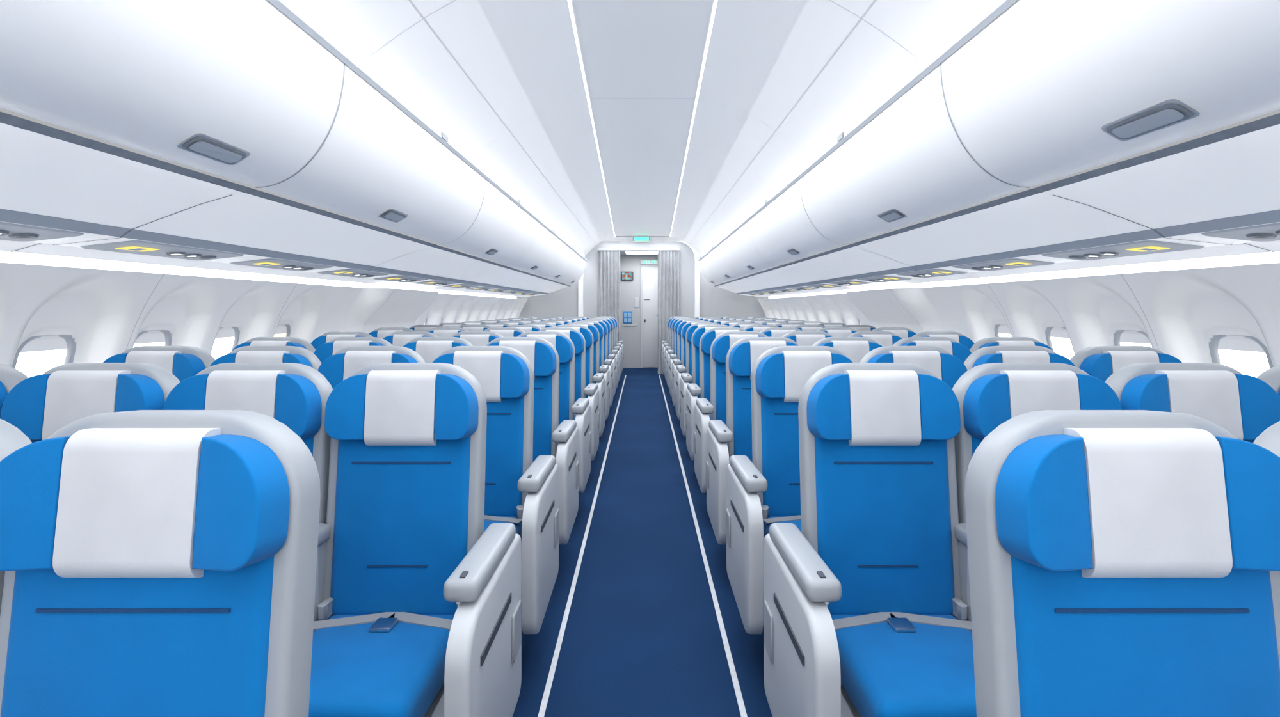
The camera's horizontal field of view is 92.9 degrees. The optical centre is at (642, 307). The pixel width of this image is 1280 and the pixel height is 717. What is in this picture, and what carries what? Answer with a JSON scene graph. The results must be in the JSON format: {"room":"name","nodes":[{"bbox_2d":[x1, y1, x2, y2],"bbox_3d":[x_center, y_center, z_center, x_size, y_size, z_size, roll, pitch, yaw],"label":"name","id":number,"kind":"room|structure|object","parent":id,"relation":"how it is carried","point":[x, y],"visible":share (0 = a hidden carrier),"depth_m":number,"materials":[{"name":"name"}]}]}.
{"room":"airplane cabin","nodes":[
{"label":"airplane cabin","id":0,"kind":"room"},
{"bbox_2d":[0,262,527,367],"bbox_3d":[-2.344,0.590,5.225,0.540,1.500,13.650,0,0,0],"label":"wall","id":1,"kind":"structure","parent":0,"point":[105,312],"depth_m":3.23,"materials":[{"name":"white plastic"}]},
{"bbox_2d":[12,318,455,377],"bbox_3d":[-2.577,0.275,5.930,0.109,0.374,11.394,0,0,0],"label":"windows","id":2,"kind":"structure","parent":1,"relation":"in","point":[34,363],"depth_m":2.68,"materials":[{"name":"white"}]},
{"bbox_2d":[620,251,657,367],"bbox_3d":[-0.070,0.065,12.780,1.620,2.550,1.440,0,0,0],"label":"wall","id":3,"kind":"structure","parent":0,"point":[630,261],"depth_m":13.50,"materials":[{"name":"white plastic"}]},
{"bbox_2d":[621,272,633,280],"bbox_3d":[-0.340,-0.700,13.479,0.270,0.200,0.036,0,0,0],"label":"tv monitor","id":4,"kind":"object","parent":3,"relation":"attached to","point":[625,276],"visible":1,"depth_m":13.46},
{"bbox_2d":[623,298,638,325],"bbox_3d":[-0.255,0.090,13.486,0.350,0.620,0.026,0,0,0],"label":"placard","id":5,"kind":"object","parent":3,"relation":"attached to","point":[627,315],"visible":1,"depth_m":13.48,"materials":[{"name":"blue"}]},
{"bbox_2d":[640,259,657,264],"bbox_3d":[0.200,-1.010,13.484,0.500,0.100,0.030,0,0,0],"label":"door sign","id":6,"kind":"object","parent":3,"relation":"attached to","point":[642,262],"visible":0.81,"depth_m":13.47,"materials":[{"name":"white"}]},
{"bbox_2d":[640,266,657,367],"bbox_3d":[0.200,0.215,13.467,0.500,2.250,0.064,0,0,0],"label":"back door","id":7,"kind":"structure","parent":3,"relation":"in","point":[648,275],"depth_m":13.45,"materials":[{"name":"white plastic"}]},
{"bbox_2d":[292,0,992,256],"bbox_3d":[0.000,-1.173,5.225,3.700,0.475,13.650,0,0,0],"label":"ceiling","id":8,"kind":"structure","parent":0,"point":[605,119],"depth_m":3.44,"materials":[{"name":"white plastic"}]},
{"bbox_2d":[0,0,587,295],"bbox_3d":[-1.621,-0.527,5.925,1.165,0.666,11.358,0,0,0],"label":"bin","id":9,"kind":"object","parent":8,"relation":"attached to","point":[202,144],"visible":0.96,"depth_m":1.81,"materials":[{"name":"grey plastic"}]},
{"bbox_2d":[0,111,570,298],"bbox_3d":[-1.883,-0.258,5.000,1.042,0.316,13.200,0,0,0],"label":"overhead bin underside","id":10,"kind":"structure","parent":9,"relation":"attached to","point":[50,177],"depth_m":2.28,"materials":[{"name":"white plastic"}]},
{"bbox_2d":[0,222,539,295],"bbox_3d":[-1.935,-0.230,5.700,0.219,0.029,10.218,0,0,0],"label":"passenger service units","id":11,"kind":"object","parent":10,"relation":"attached to","point":[8,232],"depth_m":2.57,"materials":[{"name":"white"}]},
{"bbox_2d":[267,0,586,261],"bbox_3d":[-1.038,-0.880,4.800,0.036,0.060,12.800,0,0,0],"label":"ceiling light strip","id":12,"kind":"object","parent":9,"relation":"attached to","point":[290,8],"visible":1,"depth_m":2.40,"materials":[{"name":"white plastic"}]},
{"bbox_2d":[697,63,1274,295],"bbox_3d":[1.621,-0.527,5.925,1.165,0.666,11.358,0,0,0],"label":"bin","id":13,"kind":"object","parent":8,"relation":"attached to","point":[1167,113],"visible":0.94,"depth_m":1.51,"materials":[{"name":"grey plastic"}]},
{"bbox_2d":[698,0,1017,261],"bbox_3d":[1.038,-0.880,4.800,0.036,0.060,12.800,0,0,0],"label":"ceiling light strip","id":14,"kind":"object","parent":13,"relation":"attached to","point":[994,8],"visible":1,"depth_m":2.40,"materials":[{"name":"white plastic"}]},
{"bbox_2d":[714,113,1279,298],"bbox_3d":[1.883,-0.258,5.000,1.042,0.316,13.200,0,0,0],"label":"overhead bin underside","id":15,"kind":"structure","parent":13,"relation":"attached to","point":[1229,178],"depth_m":2.30,"materials":[{"name":"white plastic"}]},
{"bbox_2d":[745,222,1279,295],"bbox_3d":[1.935,-0.230,5.700,0.219,0.029,10.218,0,0,0],"label":"passenger service units","id":16,"kind":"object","parent":15,"relation":"attached to","point":[1268,232],"depth_m":2.59,"materials":[{"name":"white"}]},
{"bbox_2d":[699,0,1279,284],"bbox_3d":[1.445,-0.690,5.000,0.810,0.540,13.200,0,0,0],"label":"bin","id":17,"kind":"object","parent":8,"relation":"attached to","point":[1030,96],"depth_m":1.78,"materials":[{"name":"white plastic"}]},
{"bbox_2d":[512,368,772,716],"bbox_3d":[0.000,1.340,6.000,5.200,0.001,15.200,0,0,0],"label":"floor","id":18,"kind":"structure","parent":0,"point":[642,638],"depth_m":2.76,"materials":[{"name":"blue carpet"}]},
{"bbox_2d":[0,364,28,419],"bbox_3d":[-2.055,0.752,1.566,0.510,1.177,0.623,0,0,0],"label":"seat","id":19,"kind":"object","parent":18,"relation":"on","point":[9,376],"visible":0.16,"depth_m":1.80,"materials":[{"name":"grey"}]},
{"bbox_2d":[0,419,31,616],"bbox_3d":[-1.184,0.752,0.716,0.478,1.177,0.623,0,0,0],"label":"seat","id":20,"kind":"object","parent":18,"relation":"on","point":[12,439],"visible":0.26,"depth_m":0.98,"materials":[{"name":"grey"}]},
{"bbox_2d":[0,362,180,443],"bbox_3d":[-1.584,0.752,1.566,0.478,1.177,0.623,0,0,0],"label":"seat","id":21,"kind":"object","parent":18,"relation":"on","point":[39,406],"visible":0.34,"depth_m":1.73,"materials":[{"name":"grey"}]},
{"bbox_2d":[103,346,215,382],"bbox_3d":[-2.055,0.752,2.366,0.510,1.177,0.623,0,0,0],"label":"seat","id":22,"kind":"object","parent":18,"relation":"on","point":[184,362],"visible":0.16,"depth_m":2.54,"materials":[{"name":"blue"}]},
{"bbox_2d":[0,410,320,716],"bbox_3d":[-0.686,0.752,0.714,0.562,1.177,0.628,0,0,0],"label":"seat","id":23,"kind":"object","parent":18,"relation":"on","point":[155,563],"visible":1,"depth_m":0.88,"materials":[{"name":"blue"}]},
{"bbox_2d":[163,362,332,631],"bbox_3d":[-1.129,0.752,1.566,0.478,1.177,0.623,0,0,0],"label":"seat","id":24,"kind":"object","parent":18,"relation":"on","point":[296,395],"visible":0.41,"depth_m":1.73,"materials":[{"name":"grey"}]},
{"bbox_2d":[209,346,321,370],"bbox_3d":[-1.584,0.752,2.366,0.478,1.177,0.623,0,0,0],"label":"seat","id":25,"kind":"object","parent":18,"relation":"on","point":[292,354],"visible":0.11,"depth_m":2.54,"materials":[{"name":"grey fabric"}]},
{"bbox_2d":[232,337,315,353],"bbox_3d":[-2.055,0.752,3.166,0.510,1.177,0.623,0,0,0],"label":"seat","id":26,"kind":"object","parent":18,"relation":"on","point":[294,342],"visible":0.1,"depth_m":3.38,"materials":[{"name":"grey"}]},
{"bbox_2d":[310,331,373,350],"bbox_3d":[-2.055,0.752,3.966,0.510,1.177,0.623,0,0,0],"label":"seat","id":27,"kind":"object","parent":18,"relation":"on","point":[322,339],"visible":0.12,"depth_m":4.15,"materials":[{"name":"grey"}]},
{"bbox_2d":[313,337,392,363],"bbox_3d":[-1.584,0.752,3.166,0.478,1.177,0.623,0,0,0],"label":"seat","id":28,"kind":"object","parent":18,"relation":"on","point":[331,347],"visible":0.17,"depth_m":3.34,"materials":[{"name":"grey"}]},
{"bbox_2d":[317,346,425,389],"bbox_3d":[-1.129,0.752,2.366,0.478,1.177,0.623,0,0,0],"label":"seat","id":29,"kind":"object","parent":18,"relation":"on","point":[338,367],"visible":0.18,"depth_m":2.53,"materials":[{"name":"grey"}]},
{"bbox_2d":[368,327,414,339],"bbox_3d":[-2.055,0.752,4.766,0.510,1.177,0.623,0,0,0],"label":"seat","id":30,"kind":"object","parent":18,"relation":"on","point":[381,333],"visible":0.09,"depth_m":4.95,"materials":[{"name":"grey"}]},
{"bbox_2d":[382,331,438,346],"bbox_3d":[-1.584,0.752,3.966,0.478,1.177,0.623,0,0,0],"label":"seat","id":31,"kind":"object","parent":18,"relation":"on","point":[397,338],"visible":0.11,"depth_m":4.14,"materials":[{"name":"grey"}]},
{"bbox_2d":[308,362,521,716],"bbox_3d":[-0.631,0.752,1.564,0.562,1.177,0.628,0,0,0],"label":"seat","id":32,"kind":"object","parent":18,"relation":"on","point":[419,615],"visible":1,"depth_m":1.71,"materials":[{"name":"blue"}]},
{"bbox_2d":[408,325,444,332],"bbox_3d":[-2.055,0.752,5.566,0.510,1.177,0.623,0,0,0],"label":"seat","id":33,"kind":"object","parent":18,"relation":"on","point":[426,328],"visible":0.04,"depth_m":5.76,"materials":[{"name":"grey"}]},
{"bbox_2d":[402,337,472,362],"bbox_3d":[-1.129,0.752,3.166,0.478,1.177,0.623,0,0,0],"label":"seat","id":34,"kind":"object","parent":18,"relation":"on","point":[429,349],"visible":0.12,"depth_m":3.33,"materials":[{"name":"grey"}]},
{"bbox_2d":[426,327,469,337],"bbox_3d":[-1.584,0.752,4.766,0.478,1.177,0.623,0,0,0],"label":"seat","id":35,"kind":"object","parent":18,"relation":"on","point":[440,332],"visible":0.06,"depth_m":4.95,"materials":[{"name":"grey"}]},
{"bbox_2d":[439,323,467,327],"bbox_3d":[-2.055,0.752,6.366,0.510,1.177,0.623,0,0,0],"label":"seat","id":36,"kind":"object","parent":18,"relation":"on","point":[446,325],"visible":0.02,"depth_m":6.58,"materials":[{"name":"grey"}]},
{"bbox_2d":[461,321,486,325],"bbox_3d":[-2.055,0.752,7.166,0.510,1.177,0.623,0,0,0],"label":"seat","id":37,"kind":"object","parent":18,"relation":"on","point":[467,322],"visible":0.03,"depth_m":7.38,"materials":[{"name":"grey"}]},
{"bbox_2d":[458,325,491,331],"bbox_3d":[-1.584,0.752,5.566,0.478,1.177,0.623,0,0,0],"label":"seat","id":38,"kind":"object","parent":18,"relation":"on","point":[469,328],"visible":0.09,"depth_m":5.76,"materials":[{"name":"grey"}]},
{"bbox_2d":[451,331,503,346],"bbox_3d":[-1.129,0.752,3.966,0.478,1.177,0.623,0,0,0],"label":"seat","id":39,"kind":"object","parent":18,"relation":"on","point":[475,338],"visible":0.08,"depth_m":4.14,"materials":[{"name":"grey"}]},
{"bbox_2d":[480,320,501,323],"bbox_3d":[-2.055,0.752,7.966,0.510,1.177,0.623,0,0,0],"label":"seat","id":40,"kind":"object","parent":18,"relation":"on","point":[487,321],"visible":0.04,"depth_m":8.19,"materials":[{"name":"grey"}]},
{"bbox_2d":[432,346,559,634],"bbox_3d":[-0.631,0.752,2.364,0.562,1.177,0.628,0,0,0],"label":"seat","id":41,"kind":"object","parent":18,"relation":"on","point":[520,492],"visible":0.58,"depth_m":2.51,"materials":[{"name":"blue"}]},
{"bbox_2d":[481,323,510,327],"bbox_3d":[-1.584,0.752,6.366,0.478,1.177,0.623,0,0,0],"label":"seat","id":42,"kind":"object","parent":18,"relation":"on","point":[493,325],"visible":0.06,"depth_m":6.58,"materials":[{"name":"grey"}]},
{"bbox_2d":[483,327,525,337],"bbox_3d":[-1.129,0.752,4.766,0.478,1.177,0.623,0,0,0],"label":"seat","id":43,"kind":"object","parent":18,"relation":"on","point":[505,332],"visible":0.07,"depth_m":4.95,"materials":[{"name":"grey"}]},
{"bbox_2d":[498,321,524,325],"bbox_3d":[-1.584,0.752,7.166,0.478,1.177,0.623,0,0,0],"label":"seat","id":44,"kind":"object","parent":18,"relation":"on","point":[509,322],"visible":0.04,"depth_m":7.38,"materials":[{"name":"grey"}]},
{"bbox_2d":[506,325,541,332],"bbox_3d":[-1.129,0.752,5.566,0.478,1.177,0.623,0,0,0],"label":"seat","id":45,"kind":"object","parent":18,"relation":"on","point":[526,328],"visible":0.08,"depth_m":5.76,"materials":[{"name":"grey"}]},
{"bbox_2d":[485,337,579,544],"bbox_3d":[-0.631,0.752,3.164,0.562,1.177,0.628,0,0,0],"label":"seat","id":46,"kind":"object","parent":18,"relation":"on","point":[543,358],"visible":0.43,"depth_m":3.31,"materials":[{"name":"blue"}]},
{"bbox_2d":[522,323,553,329],"bbox_3d":[-1.129,0.752,6.366,0.478,1.177,0.623,0,0,0],"label":"seat","id":47,"kind":"object","parent":18,"relation":"on","point":[541,326],"visible":0.09,"depth_m":6.58,"materials":[{"name":"grey"}]},
{"bbox_2d":[536,321,563,327],"bbox_3d":[-1.129,0.752,7.166,0.478,1.177,0.623,0,0,0],"label":"seat","id":48,"kind":"object","parent":18,"relation":"on","point":[554,324],"visible":0.03,"depth_m":7.38,"materials":[{"name":"grey"}]},
{"bbox_2d":[517,331,591,494],"bbox_3d":[-0.631,0.752,3.964,0.562,1.177,0.628,0,0,0],"label":"seat","id":49,"kind":"object","parent":18,"relation":"on","point":[564,345],"visible":0.38,"depth_m":4.12,"materials":[{"name":"grey"}]},
{"bbox_2d":[538,327,599,460],"bbox_3d":[-0.631,0.752,4.764,0.562,1.177,0.628,0,0,0],"label":"seat","id":50,"kind":"object","parent":18,"relation":"on","point":[578,339],"visible":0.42,"depth_m":4.92,"materials":[{"name":"grey"}]},
{"bbox_2d":[553,325,605,437],"bbox_3d":[-0.631,0.752,5.564,0.562,1.177,0.628,0,0,0],"label":"seat","id":51,"kind":"object","parent":18,"relation":"on","point":[599,378],"visible":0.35,"depth_m":5.71,"materials":[{"name":"grey"}]},
{"bbox_2d":[565,323,609,421],"bbox_3d":[-0.631,0.752,6.364,0.562,1.177,0.628,0,0,0],"label":"seat","id":52,"kind":"object","parent":18,"relation":"on","point":[604,369],"visible":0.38,"depth_m":6.52,"materials":[{"name":"grey"}]},
{"bbox_2d":[573,321,613,407],"bbox_3d":[-0.631,0.752,7.164,0.562,1.177,0.628,0,0,0],"label":"seat","id":53,"kind":"object","parent":18,"relation":"on","point":[608,362],"visible":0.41,"depth_m":7.32,"materials":[{"name":"grey"}]},
{"bbox_2d":[581,320,616,397],"bbox_3d":[-0.631,0.752,7.964,0.562,1.177,0.628,0,0,0],"label":"seat","id":54,"kind":"object","parent":18,"relation":"on","point":[612,356],"visible":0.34,"depth_m":8.12,"materials":[{"name":"grey"}]},
{"bbox_2d":[586,318,618,388],"bbox_3d":[-0.631,0.752,8.764,0.562,1.177,0.628,0,0,0],"label":"seat","id":55,"kind":"object","parent":18,"relation":"on","point":[607,322],"visible":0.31,"depth_m":8.92,"materials":[{"name":"grey"}]},
{"bbox_2d":[592,318,620,382],"bbox_3d":[-0.631,0.752,9.564,0.562,1.177,0.628,0,0,0],"label":"seat","id":56,"kind":"object","parent":18,"relation":"on","point":[617,348],"visible":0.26,"depth_m":9.72,"materials":[{"name":"grey"}]},
{"bbox_2d":[595,317,622,376],"bbox_3d":[-0.631,0.752,10.364,0.562,1.177,0.628,0,0,0],"label":"seat","id":57,"kind":"object","parent":18,"relation":"on","point":[611,319],"visible":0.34,"depth_m":10.52,"materials":[{"name":"grey"}]},
{"bbox_2d":[598,316,623,371],"bbox_3d":[-0.631,0.752,11.164,0.562,1.177,0.628,0,0,0],"label":"seat","id":58,"kind":"object","parent":18,"relation":"on","point":[614,319],"visible":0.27,"depth_m":11.32,"materials":[{"name":"grey"}]},
{"bbox_2d":[537,375,747,716],"bbox_3d":[0.000,1.338,5.200,0.684,0.004,13.600,0,0,0],"label":"strips","id":59,"kind":"object","parent":18,"relation":"on","point":[550,678],"visible":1,"depth_m":2.77,"materials":[{"name":"white plastic"}]},
{"bbox_2d":[661,316,686,371],"bbox_3d":[0.631,0.752,11.164,0.562,1.177,0.628,0,0,0],"label":"seat","id":60,"kind":"object","parent":18,"relation":"on","point":[671,319],"visible":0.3,"depth_m":11.32,"materials":[{"name":"grey"}]},
{"bbox_2d":[663,317,689,376],"bbox_3d":[0.631,0.752,10.364,0.562,1.177,0.628,0,0,0],"label":"seat","id":61,"kind":"object","parent":18,"relation":"on","point":[673,319],"visible":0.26,"depth_m":10.52,"materials":[{"name":"grey"}]},
{"bbox_2d":[664,318,693,382],"bbox_3d":[0.631,0.752,9.564,0.562,1.177,0.628,0,0,0],"label":"seat","id":62,"kind":"object","parent":18,"relation":"on","point":[667,348],"visible":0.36,"depth_m":9.72,"materials":[{"name":"grey"}]},
{"bbox_2d":[666,318,698,388],"bbox_3d":[0.631,0.752,8.764,0.562,1.177,0.628,0,0,0],"label":"seat","id":63,"kind":"object","parent":18,"relation":"on","point":[678,322],"visible":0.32,"depth_m":8.92,"materials":[{"name":"grey"}]},
{"bbox_2d":[668,320,703,397],"bbox_3d":[0.631,0.752,7.964,0.562,1.177,0.628,0,0,0],"label":"seat","id":64,"kind":"object","parent":18,"relation":"on","point":[672,356],"visible":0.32,"depth_m":8.12,"materials":[{"name":"grey"}]},
{"bbox_2d":[671,321,711,407],"bbox_3d":[0.631,0.752,7.164,0.562,1.177,0.628,0,0,0],"label":"seat","id":65,"kind":"object","parent":18,"relation":"on","point":[676,362],"visible":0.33,"depth_m":7.32,"materials":[{"name":"grey"}]},
{"bbox_2d":[675,323,719,421],"bbox_3d":[0.631,0.752,6.364,0.562,1.177,0.628,0,0,0],"label":"seat","id":66,"kind":"object","parent":18,"relation":"on","point":[680,369],"visible":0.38,"depth_m":6.52,"materials":[{"name":"grey"}]},
{"bbox_2d":[679,325,731,437],"bbox_3d":[0.631,0.752,5.564,0.562,1.177,0.628,0,0,0],"label":"seat","id":67,"kind":"object","parent":18,"relation":"on","point":[685,378],"visible":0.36,"depth_m":5.71,"materials":[{"name":"grey"}]},
{"bbox_2d":[685,327,746,460],"bbox_3d":[0.631,0.752,4.764,0.562,1.177,0.628,0,0,0],"label":"seat","id":68,"kind":"object","parent":18,"relation":"on","point":[706,339],"visible":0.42,"depth_m":4.92,"materials":[{"name":"grey plastic"}]},
{"bbox_2d":[693,331,767,494],"bbox_3d":[0.631,0.752,3.964,0.562,1.177,0.628,0,0,0],"label":"seat","id":69,"kind":"object","parent":18,"relation":"on","point":[720,345],"visible":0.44,"depth_m":4.12,"materials":[{"name":"grey"}]},
{"bbox_2d":[721,321,748,327],"bbox_3d":[1.129,0.752,7.166,0.478,1.177,0.623,0,0,0],"label":"seat","id":70,"kind":"object","parent":18,"relation":"on","point":[730,324],"visible":0.06,"depth_m":7.38,"materials":[{"name":"grey"}]},
{"bbox_2d":[731,323,762,329],"bbox_3d":[1.129,0.752,6.366,0.478,1.177,0.623,0,0,0],"label":"seat","id":71,"kind":"object","parent":18,"relation":"on","point":[742,326],"visible":0.05,"depth_m":6.58,"materials":[{"name":"grey"}]},
{"bbox_2d":[705,337,799,544],"bbox_3d":[0.631,0.752,3.164,0.562,1.177,0.628,0,0,0],"label":"seat","id":72,"kind":"object","parent":18,"relation":"on","point":[741,358],"visible":0.37,"depth_m":3.32,"materials":[{"name":"grey"}]},
{"bbox_2d":[743,325,778,332],"bbox_3d":[1.129,0.752,5.566,0.478,1.177,0.623,0,0,0],"label":"seat","id":73,"kind":"object","parent":18,"relation":"on","point":[758,328],"visible":0.06,"depth_m":5.76,"materials":[{"name":"grey"}]},
{"bbox_2d":[760,321,786,325],"bbox_3d":[1.584,0.752,7.166,0.478,1.177,0.623,0,0,0],"label":"seat","id":74,"kind":"object","parent":18,"relation":"on","point":[765,322],"visible":0.02,"depth_m":7.38,"materials":[{"name":"grey"}]},
{"bbox_2d":[759,327,801,337],"bbox_3d":[1.129,0.752,4.766,0.478,1.177,0.623,0,0,0],"label":"seat","id":75,"kind":"object","parent":18,"relation":"on","point":[770,332],"visible":0.1,"depth_m":4.95,"materials":[{"name":"grey"}]},
{"bbox_2d":[725,346,852,634],"bbox_3d":[0.631,0.752,2.364,0.562,1.177,0.628,0,0,0],"label":"seat","id":76,"kind":"object","parent":18,"relation":"on","point":[764,492],"visible":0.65,"depth_m":2.51,"materials":[{"name":"grey"}]},
{"bbox_2d":[774,323,803,327],"bbox_3d":[1.584,0.752,6.366,0.478,1.177,0.623,0,0,0],"label":"seat","id":77,"kind":"object","parent":18,"relation":"on","point":[780,325],"visible":0.05,"depth_m":6.58,"materials":[{"name":"grey"}]},
{"bbox_2d":[783,320,805,323],"bbox_3d":[2.055,0.752,7.966,0.510,1.177,0.623,0,0,0],"label":"seat","id":78,"kind":"object","parent":18,"relation":"on","point":[787,321],"visible":0.04,"depth_m":8.19,"materials":[{"name":"grey"}]},
{"bbox_2d":[782,331,833,346],"bbox_3d":[1.129,0.752,3.966,0.478,1.177,0.623,0,0,0],"label":"seat","id":79,"kind":"object","parent":18,"relation":"on","point":[802,338],"visible":0.12,"depth_m":4.14,"materials":[{"name":"grey"}]},
{"bbox_2d":[793,325,826,331],"bbox_3d":[1.584,0.752,5.566,0.478,1.177,0.623,0,0,0],"label":"seat","id":80,"kind":"object","parent":18,"relation":"on","point":[802,328],"visible":0.05,"depth_m":5.76,"materials":[{"name":"grey"}]},
{"bbox_2d":[798,321,823,325],"bbox_3d":[2.055,0.752,7.166,0.510,1.177,0.623,0,0,0],"label":"seat","id":81,"kind":"object","parent":18,"relation":"on","point":[803,322],"visible":0.02,"depth_m":7.38,"materials":[{"name":"grey"}]},
{"bbox_2d":[817,323,846,327],"bbox_3d":[2.055,0.752,6.366,0.510,1.177,0.623,0,0,0],"label":"seat","id":82,"kind":"object","parent":18,"relation":"on","point":[828,325],"visible":0.08,"depth_m":6.58,"materials":[{"name":"grey"}]},
{"bbox_2d":[816,327,858,337],"bbox_3d":[1.584,0.752,4.766,0.478,1.177,0.623,0,0,0],"label":"seat","id":83,"kind":"object","parent":18,"relation":"on","point":[836,332],"visible":0.07,"depth_m":4.95,"materials":[{"name":"grey"}]},
{"bbox_2d":[812,337,882,362],"bbox_3d":[1.129,0.752,3.166,0.478,1.177,0.623,0,0,0],"label":"seat","id":84,"kind":"object","parent":18,"relation":"on","point":[855,349],"visible":0.13,"depth_m":3.33,"materials":[{"name":"grey"}]},
{"bbox_2d":[840,325,876,332],"bbox_3d":[2.055,0.752,5.566,0.510,1.177,0.623,0,0,0],"label":"seat","id":85,"kind":"object","parent":18,"relation":"on","point":[858,328],"visible":0.02,"depth_m":5.76,"materials":[{"name":"grey"}]},
{"bbox_2d":[763,362,976,716],"bbox_3d":[0.631,0.752,1.564,0.562,1.177,0.628,0,0,0],"label":"seat","id":86,"kind":"object","parent":18,"relation":"on","point":[865,615],"visible":0.98,"depth_m":1.71,"materials":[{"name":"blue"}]},
{"bbox_2d":[846,331,902,346],"bbox_3d":[1.584,0.752,3.966,0.478,1.177,0.623,0,0,0],"label":"seat","id":87,"kind":"object","parent":18,"relation":"on","point":[884,338],"visible":0.06,"depth_m":4.14,"materials":[{"name":"grey"}]},
{"bbox_2d":[871,327,916,339],"bbox_3d":[2.055,0.752,4.766,0.510,1.177,0.623,0,0,0],"label":"seat","id":88,"kind":"object","parent":18,"relation":"on","point":[903,333],"visible":0.1,"depth_m":4.95,"materials":[{"name":"grey"}]},
{"bbox_2d":[859,346,967,389],"bbox_3d":[1.129,0.752,2.366,0.478,1.177,0.623,0,0,0],"label":"seat","id":89,"kind":"object","parent":18,"relation":"on","point":[946,367],"visible":0.18,"depth_m":2.53,"materials":[{"name":"grey"}]},
{"bbox_2d":[892,337,971,363],"bbox_3d":[1.584,0.752,3.166,0.478,1.177,0.623,0,0,0],"label":"seat","id":90,"kind":"object","parent":18,"relation":"on","point":[953,347],"visible":0.16,"depth_m":3.34,"materials":[{"name":"grey"}]},
{"bbox_2d":[912,331,974,350],"bbox_3d":[2.055,0.752,3.966,0.510,1.177,0.623,0,0,0],"label":"seat","id":91,"kind":"object","parent":18,"relation":"on","point":[962,339],"visible":0.09,"depth_m":4.15,"materials":[{"name":"grey"}]},
{"bbox_2d":[969,337,1052,353],"bbox_3d":[2.055,0.752,3.166,0.510,1.177,0.623,0,0,0],"label":"seat","id":92,"kind":"object","parent":18,"relation":"on","point":[990,342],"visible":0.11,"depth_m":3.38,"materials":[{"name":"grey"}]},
{"bbox_2d":[963,346,1075,370],"bbox_3d":[1.584,0.752,2.366,0.478,1.177,0.623,0,0,0],"label":"seat","id":93,"kind":"object","parent":18,"relation":"on","point":[992,354],"visible":0.16,"depth_m":2.54,"materials":[{"name":"grey"}]},
{"bbox_2d":[952,362,1121,631],"bbox_3d":[1.129,0.752,1.566,0.478,1.177,0.623,0,0,0],"label":"seat","id":94,"kind":"object","parent":18,"relation":"on","point":[988,395],"visible":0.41,"depth_m":1.73,"materials":[{"name":"grey"}]},
{"bbox_2d":[964,410,1279,716],"bbox_3d":[0.686,0.752,0.714,0.562,1.177,0.628,0,0,0],"label":"seat","id":95,"kind":"object","parent":18,"relation":"on","point":[1122,563],"visible":1,"depth_m":0.88,"materials":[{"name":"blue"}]},
{"bbox_2d":[1070,346,1182,382],"bbox_3d":[2.055,0.752,2.366,0.510,1.177,0.623,0,0,0],"label":"seat","id":96,"kind":"object","parent":18,"relation":"on","point":[1099,362],"visible":0.16,"depth_m":2.54,"materials":[{"name":"grey"}]},
{"bbox_2d":[1104,362,1279,443],"bbox_3d":[1.584,0.752,1.566,0.478,1.177,0.623,0,0,0],"label":"seat","id":97,"kind":"object","parent":18,"relation":"on","point":[1245,406],"visible":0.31,"depth_m":1.73,"materials":[{"name":"grey fabric"}]},
{"bbox_2d":[1253,421,1279,457],"bbox_3d":[1.184,0.752,0.716,0.478,1.177,0.623,0,0,0],"label":"seat","id":98,"kind":"object","parent":18,"relation":"on","point":[1269,440],"visible":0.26,"depth_m":0.99,"materials":[{"name":"grey"}]},
{"bbox_2d":[1256,364,1279,398],"bbox_3d":[2.055,0.752,1.566,0.510,1.177,0.623,0,0,0],"label":"seat","id":99,"kind":"object","parent":18,"relation":"on","point":[1271,376],"visible":0.13,"depth_m":1.81,"materials":[{"name":"grey"}]},
{"bbox_2d":[503,236,782,318],"bbox_3d":[0.000,-0.135,12.030,5.500,2.950,0.060,0,0,0],"label":"wall","id":100,"kind":"structure","parent":0,"point":[715,302],"depth_m":12.00,"materials":[{"name":"grey plastic"}]},
{"bbox_2d":[578,237,699,317],"bbox_3d":[-0.070,-0.022,11.964,2.380,2.725,0.069,0,0,0],"label":"arch","id":101,"kind":"object","parent":100,"relation":"attached to","point":[610,239],"depth_m":11.93,"materials":[{"name":"plastic"}]},
{"bbox_2d":[598,248,679,250],"bbox_3d":[-0.070,-1.140,11.955,1.600,0.040,0.050,0,0,0],"label":"rail","id":102,"kind":"object","parent":100,"relation":"attached to","point":[599,249],"visible":1,"depth_m":11.93,"materials":[{"name":"white"}]},
{"bbox_2d":[598,251,620,343],"bbox_3d":[-0.655,0.100,11.955,0.430,2.420,0.066,0,0,0],"label":"curtain","id":103,"kind":"object","parent":102,"relation":"hanging from","point":[608,262],"visible":0.52,"depth_m":11.96,"materials":[{"name":"fabric"}]},
{"bbox_2d":[657,251,679,374],"bbox_3d":[0.515,0.100,11.955,0.430,2.420,0.066,0,0,0],"label":"curtain","id":104,"kind":"object","parent":102,"relation":"hanging from","point":[668,262],"visible":0.7,"depth_m":11.96,"materials":[{"name":"grey fabric"}]},
{"bbox_2d":[632,236,650,241],"bbox_3d":[-0.020,-1.345,11.900,0.340,0.115,0.050,0,0,0],"label":"header sign","id":105,"kind":"object","parent":100,"relation":"attached to","point":[635,239],"visible":1,"depth_m":11.87,"materials":[{"name":"green"}]},
{"bbox_2d":[757,263,1279,367],"bbox_3d":[2.344,0.590,5.225,0.540,1.500,13.650,0,0,0],"label":"wall","id":106,"kind":"structure","parent":0,"point":[1179,312],"depth_m":3.26,"materials":[{"name":"white plastic"}]},
{"bbox_2d":[829,318,1272,377],"bbox_3d":[2.577,0.275,5.930,0.109,0.374,11.394,0,0,0],"label":"windows","id":107,"kind":"structure","parent":106,"relation":"in","point":[1250,363],"depth_m":2.68,"materials":[{"name":"white"}]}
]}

